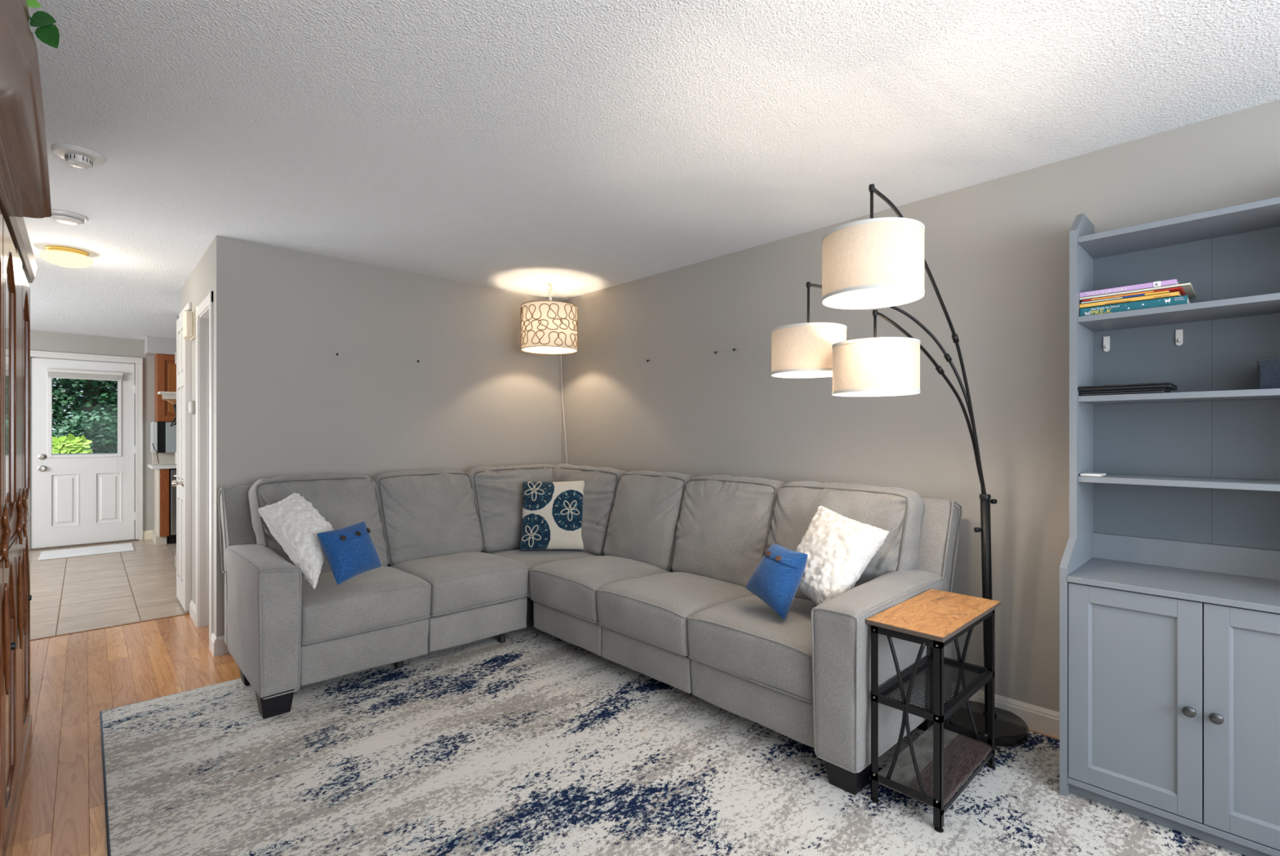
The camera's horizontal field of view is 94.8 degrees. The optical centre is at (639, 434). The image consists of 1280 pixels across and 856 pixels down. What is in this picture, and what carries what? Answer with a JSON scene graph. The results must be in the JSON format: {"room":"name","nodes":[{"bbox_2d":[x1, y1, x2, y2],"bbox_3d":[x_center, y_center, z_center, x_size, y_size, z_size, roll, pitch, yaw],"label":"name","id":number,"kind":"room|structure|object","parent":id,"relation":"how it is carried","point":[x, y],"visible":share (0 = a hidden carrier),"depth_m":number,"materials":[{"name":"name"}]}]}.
{"room":"living room","nodes":[
{"label":"living room","id":0,"kind":"room"},
{"bbox_2d":[30,329,168,537],"bbox_3d":[-6.247,0.060,7.057,5.600,2.440,0.120,0,0,-43],"label":"wall","id":1,"kind":"structure","parent":0,"point":[47,341],"depth_m":7.11,"materials":[{"name":"paint"}]},
{"bbox_2d":[30,538,137,551],"bbox_3d":[-6.455,1.273,6.840,0.940,0.022,0.150,0,0,-43],"label":"threshold","id":2,"kind":"object","parent":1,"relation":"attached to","point":[135,540],"depth_m":6.78,"materials":[{"name":"brown"}]},
{"bbox_2d":[29,350,142,548],"bbox_3d":[-6.447,0.172,6.827,1.035,2.215,0.160,0,0,-43],"label":"door","id":3,"kind":"structure","parent":1,"relation":"in","point":[76,499],"depth_m":6.82,"materials":[{"name":"white paint"}]},
{"bbox_2d":[46,368,123,475],"bbox_3d":[-6.391,-0.130,6.790,0.645,1.220,0.044,0,0,-43],"label":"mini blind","id":4,"kind":"object","parent":3,"relation":"attached to","point":[52,373],"visible":1,"depth_m":6.79,"materials":[{"name":"grey paint"}]},
{"bbox_2d":[142,530,154,540],"bbox_3d":[-5.992,1.225,7.205,0.145,0.110,0.014,0,0,-43],"label":"baseboard","id":5,"kind":"structure","parent":1,"relation":"attached to","point":[147,535],"depth_m":7.18,"materials":[{"name":"beige paint"}]},
{"bbox_2d":[144,336,176,355],"bbox_3d":[-5.027,-1.065,7.899,2.470,0.190,0.330,0,0,-43],"label":"bulkhead","id":6,"kind":"object","parent":1,"relation":"attached to","point":[153,345],"depth_m":7.03,"materials":[{"name":"grey paint"}]},
{"bbox_2d":[154,353,176,422],"bbox_3d":[-5.611,-0.565,7.348,0.675,0.810,0.330,0,0,-43],"label":"upper cabinet","id":7,"kind":"object","parent":1,"relation":"attached to","point":[165,367],"visible":0.41,"depth_m":7.06,"materials":[{"name":"brown wood"}]},
{"bbox_2d":[180,240,213,605],"bbox_3d":[-3.059,0.060,4.139,0.120,2.440,1.640,0,0,-43],"label":"wall","id":8,"kind":"structure","parent":0,"point":[198,285],"depth_m":4.09,"materials":[{"name":"paint"}]},
{"bbox_2d":[30,613,189,640],"bbox_3d":[-3.797,1.280,3.659,1.900,0.008,0.025,0,0,-43],"label":"trim","id":9,"kind":"structure","parent":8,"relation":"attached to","point":[188,613],"depth_m":3.89,"materials":[{"name":"brown wood"}]},
{"bbox_2d":[171,302,191,611],"bbox_3d":[-3.453,0.168,4.396,0.100,2.225,0.635,0,0,-43],"label":"door","id":10,"kind":"structure","parent":8,"relation":"in","point":[183,353],"depth_m":4.29,"materials":[{"name":"white paint"}]},
{"bbox_2d":[182,310,195,340],"bbox_3d":[-3.123,-0.760,4.079,0.056,0.180,0.220,0,0,-43],"label":"door chime","id":11,"kind":"object","parent":8,"relation":"attached to","point":[188,317],"visible":0.94,"depth_m":4.01,"materials":[{"name":"beige paint"}]},
{"bbox_2d":[188,400,195,414],"bbox_3d":[-3.115,-0.190,4.087,0.032,0.100,0.100,0,0,-43],"label":"thermostat","id":12,"kind":"object","parent":8,"relation":"attached to","point":[191,404],"visible":1,"depth_m":4.06,"materials":[{"name":"grey plastic"}]},
{"bbox_2d":[189,600,195,625],"bbox_3d":[-3.093,1.228,4.077,0.014,0.105,0.305,0,0,-43],"label":"baseboard","id":13,"kind":"structure","parent":8,"relation":"attached to","point":[192,606],"depth_m":4.08,"materials":[{"name":"grey paint"}]},
{"bbox_2d":[195,290,213,650],"bbox_3d":[-2.720,0.212,3.768,0.136,2.135,0.645,0,0,-43],"label":"trim","id":14,"kind":"structure","parent":8,"relation":"attached to","point":[204,311],"depth_m":3.92,"materials":[{"name":"grey paint"}]},
{"bbox_2d":[210,632,217,657],"bbox_3d":[-2.497,1.228,3.446,0.014,0.105,0.130,0,0,-43],"label":"baseboard","id":15,"kind":"structure","parent":8,"relation":"attached to","point":[213,639],"depth_m":3.41,"materials":[{"name":"grey paint"}]},
{"bbox_2d":[213,235,561,637],"bbox_3d":[-1.610,0.060,4.297,2.444,2.440,0.120,0,0,-43],"label":"wall","id":16,"kind":"structure","parent":0,"point":[285,403],"depth_m":3.96,"materials":[{"name":"paint"}]},
{"bbox_2d":[217,635,230,656],"bbox_3d":[-1.564,1.228,4.248,2.444,0.105,0.014,0,0,-43],"label":"baseboard","id":17,"kind":"structure","parent":16,"relation":"attached to","point":[222,649],"depth_m":3.42,"materials":[{"name":"grey paint"}]},
{"bbox_2d":[9,537,1059,855],"bbox_3d":[-2.456,1.310,3.039,5.800,0.060,11.792,0,0,-43],"label":"floor","id":18,"kind":"structure","parent":0,"point":[75,677],"depth_m":3.24,"materials":[{"name":"brown"}]},
{"bbox_2d":[0,0,51,855],"bbox_3d":[-1.781,0.173,1.396,0.526,2.212,2.775,0,0,-43],"label":"china cabinet","id":19,"kind":"object","parent":18,"relation":"on","point":[24,183],"visible":1,"depth_m":1.76,"materials":[{"name":"brown wood"}]},
{"bbox_2d":[26,0,59,48],"bbox_3d":[-1.220,-0.963,1.038,0.277,0.239,0.589,0,0,-43],"label":"trailing ivy","id":20,"kind":"object","parent":19,"relation":"on","point":[46,32],"visible":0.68,"depth_m":1.28,"materials":[{"name":"green plant"}]},
{"bbox_2d":[38,542,134,560],"bbox_3d":[-6.044,1.274,6.444,0.745,0.012,0.570,0,0,-43],"label":"door mat","id":21,"kind":"object","parent":18,"relation":"on","point":[80,552],"visible":1,"depth_m":6.41,"materials":[{"name":"white fabric"}]},
{"bbox_2d":[151,469,168,545],"bbox_3d":[-5.733,0.838,7.033,0.115,0.885,0.620,0,0,-43],"label":"base cabinet","id":22,"kind":"object","parent":18,"relation":"on","point":[161,531],"visible":0.96,"depth_m":6.83,"materials":[{"name":"beige wood"}]},
{"bbox_2d":[147,463,176,469],"bbox_3d":[-5.127,0.307,7.588,1.842,0.174,0.645,0,0,-43],"label":"countertop","id":23,"kind":"structure","parent":22,"relation":"on","point":[151,466],"depth_m":6.82,"materials":[{"name":"white"}]},
{"bbox_2d":[150,422,176,464],"bbox_3d":[-5.668,0.100,7.267,0.569,0.510,0.318,0,0,-43],"label":"kitchen appliance","id":24,"kind":"object","parent":23,"relation":"on","point":[162,437],"visible":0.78,"depth_m":7.09,"materials":[{"name":"silver metal"}]},
{"bbox_2d":[168,468,176,544],"bbox_3d":[-5.438,0.838,7.248,0.600,0.884,0.612,0,0,-43],"label":"dishwasher","id":25,"kind":"object","parent":18,"relation":"on","point":[172,472],"visible":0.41,"depth_m":6.88,"materials":[{"name":"black metal"}]},
{"bbox_2d":[99,622,1245,855],"bbox_3d":[-0.011,1.275,2.200,2.904,0.011,4.121,0,0,-43],"label":"area rug","id":26,"kind":"object","parent":18,"relation":"on","point":[534,743],"visible":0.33,"depth_m":2.17,"materials":[{"name":"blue carpet"}]},
{"bbox_2d":[217,463,962,795],"bbox_3d":[-0.460,0.748,3.024,2.428,1.045,3.146,0,0,-43],"label":"sectional sofa","id":27,"kind":"object","parent":26,"relation":"on","point":[655,589],"visible":0.77,"depth_m":3.01,"materials":[{"name":"grey fabric"}]},
{"bbox_2d":[257,493,333,589],"bbox_3d":[-1.653,0.508,2.892,0.372,0.415,0.266,0,0,13],"label":"throw pillow","id":28,"kind":"object","parent":27,"relation":"on","point":[293,522],"visible":0.87,"depth_m":2.82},
{"bbox_2d":[248,474,389,575],"bbox_3d":[-1.879,0.538,3.484,0.720,0.599,0.335,0,0,-43],"label":"cushion","id":29,"kind":"object","parent":27,"relation":"on","point":[344,500],"depth_m":3.46,"materials":[{"name":"grey fabric"}]},
{"bbox_2d":[316,521,382,585],"bbox_3d":[-1.416,0.573,2.888,0.149,0.267,0.299,0,0,21],"label":"throw pillow","id":30,"kind":"object","parent":27,"relation":"on","point":[350,552],"visible":1,"depth_m":2.82,"materials":[{"name":"blue fabric"}]},
{"bbox_2d":[301,566,431,644],"bbox_3d":[-1.583,0.879,3.211,0.637,0.238,0.714,0,0,-43],"label":"seat cushion","id":31,"kind":"object","parent":27,"relation":"on","point":[383,599],"depth_m":2.97,"materials":[{"name":"grey fabric"}]},
{"bbox_2d":[373,469,482,565],"bbox_3d":[-1.407,0.534,3.932,0.698,0.597,0.329,0,0,-43],"label":"cushion","id":32,"kind":"object","parent":27,"relation":"on","point":[420,515],"depth_m":3.81,"materials":[{"name":"grey fabric"}]},
{"bbox_2d":[389,551,528,615],"bbox_3d":[-1.129,0.878,3.640,0.621,0.236,0.717,0,0,-43],"label":"seat cushion","id":33,"kind":"object","parent":27,"relation":"on","point":[459,583],"depth_m":3.42,"materials":[{"name":"grey fabric"}]},
{"bbox_2d":[466,463,553,552],"bbox_3d":[-0.883,0.530,4.423,0.874,0.610,0.326,0,0,-43],"label":"cushion","id":34,"kind":"object","parent":27,"relation":"on","point":[495,492],"depth_m":4.18,"materials":[{"name":"grey fabric"}]},
{"bbox_2d":[486,548,594,598],"bbox_3d":[-0.661,0.916,4.113,0.721,0.196,0.717,0,0,-43],"label":"seat cushion","id":35,"kind":"object","parent":27,"relation":"on","point":[531,559],"depth_m":4.01,"materials":[{"name":"grey fabric"}]},
{"bbox_2d":[520,480,584,551],"bbox_3d":[-0.598,0.568,4.175,0.491,0.483,0.213,0,0,-3],"label":"throw pillow","id":36,"kind":"object","parent":27,"relation":"on","point":[553,511],"visible":0.88,"depth_m":4.11,"materials":[{"name":"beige fabric"}]},
{"bbox_2d":[551,463,626,555],"bbox_3d":[-0.431,0.536,4.356,0.330,0.621,0.919,0,0,-43],"label":"cushion","id":37,"kind":"object","parent":27,"relation":"on","point":[602,484],"depth_m":4.08,"materials":[{"name":"grey fabric"}]},
{"bbox_2d":[529,555,672,622],"bbox_3d":[-0.223,0.891,3.580,0.692,0.244,0.650,0,0,-43],"label":"seat cushion","id":38,"kind":"object","parent":27,"relation":"on","point":[569,588],"depth_m":3.39,"materials":[{"name":"grey fabric"}]},
{"bbox_2d":[603,471,693,571],"bbox_3d":[0.062,0.540,3.832,0.332,0.607,0.695,0,0,-43],"label":"cushion","id":39,"kind":"object","parent":27,"relation":"on","point":[642,510],"depth_m":3.70,"materials":[{"name":"grey fabric"}]},
{"bbox_2d":[596,572,754,655],"bbox_3d":[0.218,0.892,3.108,0.689,0.242,0.648,0,0,-43],"label":"seat cushion","id":40,"kind":"object","parent":27,"relation":"on","point":[653,611],"depth_m":2.92,"materials":[{"name":"grey fabric"}]},
{"bbox_2d":[671,475,785,587],"bbox_3d":[0.505,0.540,3.364,0.331,0.611,0.714,0,0,-43],"label":"cushion","id":41,"kind":"object","parent":27,"relation":"on","point":[722,526],"depth_m":3.25,"materials":[{"name":"grey fabric"}]},
{"bbox_2d":[687,595,817,701],"bbox_3d":[0.661,0.891,2.642,0.687,0.247,0.646,0,0,-43],"label":"seat cushion","id":42,"kind":"object","parent":27,"relation":"on","point":[740,638],"depth_m":2.42,"materials":[{"name":"grey fabric"}]},
{"bbox_2d":[745,543,807,619],"bbox_3d":[0.578,0.615,2.536,0.176,0.272,0.266,0,0,-27],"label":"throw pillow","id":43,"kind":"object","parent":27,"relation":"on","point":[775,580],"visible":1,"depth_m":2.44,"materials":[{"name":"blue fabric"}]},
{"bbox_2d":[796,506,889,605],"bbox_3d":[0.836,0.534,2.575,0.336,0.404,0.343,0,0,-27],"label":"throw pillow","id":44,"kind":"object","parent":27,"relation":"on","point":[838,548],"visible":0.75,"depth_m":2.48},
{"bbox_2d":[766,480,923,600],"bbox_3d":[0.958,0.542,2.885,0.326,0.610,0.771,0,0,-43],"label":"cushion","id":45,"kind":"object","parent":27,"relation":"on","point":[791,507],"depth_m":2.73,"materials":[{"name":"grey fabric"}]},
{"bbox_2d":[771,183,1028,752],"bbox_3d":[0.979,0.238,2.369,1.366,2.063,0.770,0,0,-43],"label":"arc floor lamp","id":46,"kind":"object","parent":26,"relation":"on","point":[872,263],"visible":0.98,"depth_m":2.01,"materials":[{"name":"white fabric"}]},
{"bbox_2d":[866,589,1000,833],"bbox_3d":[1.085,0.955,2.152,0.588,0.630,0.255,0,0,-43],"label":"side table","id":47,"kind":"object","parent":26,"relation":"on","point":[934,766],"visible":1,"depth_m":2.06,"materials":[{"name":"black metal"},{"name":"wood"}]},
{"bbox_2d":[878,724,991,807],"bbox_3d":[1.079,1.195,2.146,0.537,0.014,0.222,0,0,-43],"label":"shelf","id":48,"kind":"object","parent":47,"relation":"attached to","point":[963,753],"depth_m":2.12,"materials":[{"name":"brown wood"}]},
{"bbox_2d":[1059,196,1279,855],"bbox_3d":[1.899,0.209,1.969,0.505,2.119,0.732,0,0,-43],"label":"tall cabinet","id":49,"kind":"object","parent":26,"relation":"on","point":[1170,642],"visible":0.99,"depth_m":2.04,"materials":[{"name":"grey paint"}]},
{"bbox_2d":[1080,472,1106,476],"bbox_3d":[1.691,0.148,2.196,0.105,0.009,0.063,0,0,-43],"label":"gadget","id":50,"kind":"object","parent":49,"relation":"on","point":[1086,474],"visible":1,"depth_m":2.17,"materials":[{"name":"white plastic"}]},
{"bbox_2d":[1103,336,1110,351],"bbox_3d":[1.854,-0.362,2.340,0.021,0.060,0.020,0,0,-43],"label":"hook","id":51,"kind":"object","parent":49,"relation":"attached to","point":[1107,339],"visible":1,"depth_m":2.34,"materials":[{"name":"grey paint"}]},
{"bbox_2d":[1080,387,1170,395],"bbox_3d":[1.797,-0.153,2.179,0.228,0.016,0.234,0,0,-43],"label":"laptop","id":52,"kind":"object","parent":49,"relation":"on","point":[1162,390],"visible":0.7,"depth_m":2.10,"materials":[{"name":"grey plastic"}]},
{"bbox_2d":[1077,382,1177,391],"bbox_3d":[1.790,-0.171,2.160,0.228,0.016,0.257,0,0,-43],"label":"laptop","id":53,"kind":"object","parent":52,"relation":"on","point":[1169,386],"visible":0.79,"depth_m":2.08,"materials":[{"name":"grey plastic"}]},
{"bbox_2d":[1080,294,1191,316],"bbox_3d":[1.824,-0.455,2.164,0.226,0.034,0.293,0,0,-43],"label":"book","id":54,"kind":"object","parent":49,"relation":"on","point":[1180,300],"visible":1,"depth_m":2.08,"materials":[{"name":"teal paper"}]},
{"bbox_2d":[1080,291,1181,308],"bbox_3d":[1.812,-0.480,2.169,0.216,0.015,0.274,0,0,-43],"label":"book","id":55,"kind":"object","parent":54,"relation":"on","point":[1175,293],"visible":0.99,"depth_m":2.09,"materials":[{"name":"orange paper"}]},
{"bbox_2d":[1080,290,1169,303],"bbox_3d":[1.799,-0.492,2.172,0.201,0.006,0.245,0,0,-43],"label":"book","id":56,"kind":"object","parent":55,"relation":"on","point":[1165,291],"visible":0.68,"depth_m":2.10,"materials":[{"name":"grey paper"}]},
{"bbox_2d":[1082,286,1186,302],"bbox_3d":[1.817,-0.499,2.164,0.216,0.007,0.273,0,0,-43],"label":"book","id":57,"kind":"object","parent":56,"relation":"on","point":[1180,289],"visible":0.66,"depth_m":2.07,"materials":[{"name":"red paper"}]},
{"bbox_2d":[1079,282,1196,302],"bbox_3d":[1.836,-0.507,2.172,0.262,0.009,0.302,0,0,-43],"label":"book","id":58,"kind":"object","parent":57,"relation":"on","point":[1187,287],"visible":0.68,"depth_m":2.07,"materials":[{"name":"beige paper"}]},
{"bbox_2d":[1079,278,1179,297],"bbox_3d":[1.806,-0.522,2.168,0.207,0.020,0.268,0,0,-43],"label":"book","id":59,"kind":"object","parent":58,"relation":"on","point":[1171,282],"visible":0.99,"depth_m":2.09,"materials":[{"name":"purple paper"}]},
{"bbox_2d":[1175,328,1182,346],"bbox_3d":[2.001,-0.362,2.184,0.021,0.060,0.020,0,0,-43],"label":"hook","id":60,"kind":"object","parent":49,"relation":"attached to","point":[1179,333],"visible":1,"depth_m":2.19,"materials":[{"name":"grey paint"}]},
{"bbox_2d":[1257,358,1279,389],"bbox_3d":[2.117,-0.192,1.874,0.218,0.096,0.209,0,0,-43],"label":"storage box","id":61,"kind":"object","parent":49,"relation":"on","point":[1268,369],"visible":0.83,"depth_m":1.86,"materials":[{"name":"blue fabric"}]},
{"bbox_2d":[22,0,1279,339],"bbox_3d":[-2.356,-1.200,2.933,5.800,0.080,11.500,0,0,-43],"label":"ceiling","id":62,"kind":"structure","parent":0,"point":[578,148],"depth_m":2.15,"materials":[{"name":"white paint"}]},
{"bbox_2d":[39,245,93,267],"bbox_3d":[-3.600,-1.109,3.698,0.248,0.102,0.248,0,0,-43],"label":"ceiling light","id":63,"kind":"object","parent":62,"relation":"attached to","point":[64,256],"visible":1,"depth_m":3.63,"materials":[{"name":"white glass"}]},
{"bbox_2d":[49,208,88,224],"bbox_3d":[-3.022,-1.141,3.102,0.166,0.038,0.166,0,0,-43],"label":"smoke detector","id":64,"kind":"object","parent":62,"relation":"attached to","point":[60,215],"visible":0.91,"depth_m":3.07,"materials":[{"name":"grey paint"}]},
{"bbox_2d":[49,143,106,168],"bbox_3d":[-2.312,-1.133,2.425,0.168,0.053,0.168,0,0,-43],"label":"smoke detector","id":65,"kind":"object","parent":62,"relation":"attached to","point":[78,157],"visible":1,"depth_m":2.39,"materials":[{"name":"grey paint"}]},
{"bbox_2d":[520,284,577,463],"bbox_3d":[-0.741,-0.390,4.669,0.434,1.540,0.754,0,0,-17],"label":"pendant lamp","id":66,"kind":"object","parent":62,"relation":"hanging from","point":[549,326],"visible":1,"depth_m":4.34,"materials":[{"name":"patterned cream fabric shade"},{"name":"white cord"},{"name":"metal"}]},
{"bbox_2d":[520,302,577,352],"bbox_3d":[-0.694,-0.817,4.516,0.434,0.324,0.434,0,0,-43],"label":"print","id":67,"kind":"object","parent":66,"relation":"on","point":[545,327],"depth_m":4.34,"materials":[{"name":"brown"}]},
{"bbox_2d":[561,98,1279,712],"bbox_3d":[1.436,0.060,2.937,0.120,2.440,6.300,0,0,-43],"label":"wall","id":68,"kind":"structure","parent":0,"point":[997,251],"depth_m":2.79,"materials":[{"name":"paint"}]},
{"bbox_2d":[945,682,1059,738],"bbox_3d":[1.391,1.228,2.887,0.014,0.105,6.050,0,0,-43],"label":"baseboard","id":69,"kind":"structure","parent":68,"relation":"attached to","point":[1038,719],"depth_m":2.55,"materials":[{"name":"white paint"}]},
{"bbox_3d":[-3.933,0.060,5.260,0.100,2.440,1.050,0,0,-43],"label":"wall","id":70,"kind":"structure","parent":0,"visible":0},
{"bbox_2d":[157,391,176,426],"bbox_3d":[-4.327,-0.234,5.466,0.230,0.321,0.170,0,0,-43],"label":"shelf","id":71,"kind":"object","parent":70,"relation":"attached to","point":[171,397],"visible":0.54,"depth_m":5.41,"materials":[{"name":"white wood"}]},
{"label":"outside","id":72,"kind":"structure","parent":0,"visible":0},
{"bbox_3d":[-13.590,1.730,14.400,24.000,0.100,20.400,0,0,-43],"label":"ground","id":73,"kind":"structure","parent":72,"visible":0},
{"bbox_2d":[52,433,93,453],"bbox_3d":[-7.811,0.828,8.070,0.590,1.707,0.152,0,0,-43],"label":"shrub","id":74,"kind":"object","parent":73,"relation":"on","point":[61,445],"visible":0.44,"depth_m":8.03,"materials":[{"name":"green plant"}]},
{"bbox_2d":[52,377,117,453],"bbox_3d":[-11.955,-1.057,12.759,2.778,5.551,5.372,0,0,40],"label":"tree","id":75,"kind":"object","parent":73,"relation":"on","point":[91,397],"visible":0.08,"depth_m":12.40,"materials":[{"name":"green plant"}]},
{"bbox_2d":[52,408,117,453],"bbox_3d":[-9.920,0.603,10.765,1.267,2.203,1.076,0,0,-43],"label":"shrub","id":76,"kind":"object","parent":73,"relation":"on","point":[98,434],"visible":0.68,"depth_m":10.55,"materials":[{"name":"green plant"}]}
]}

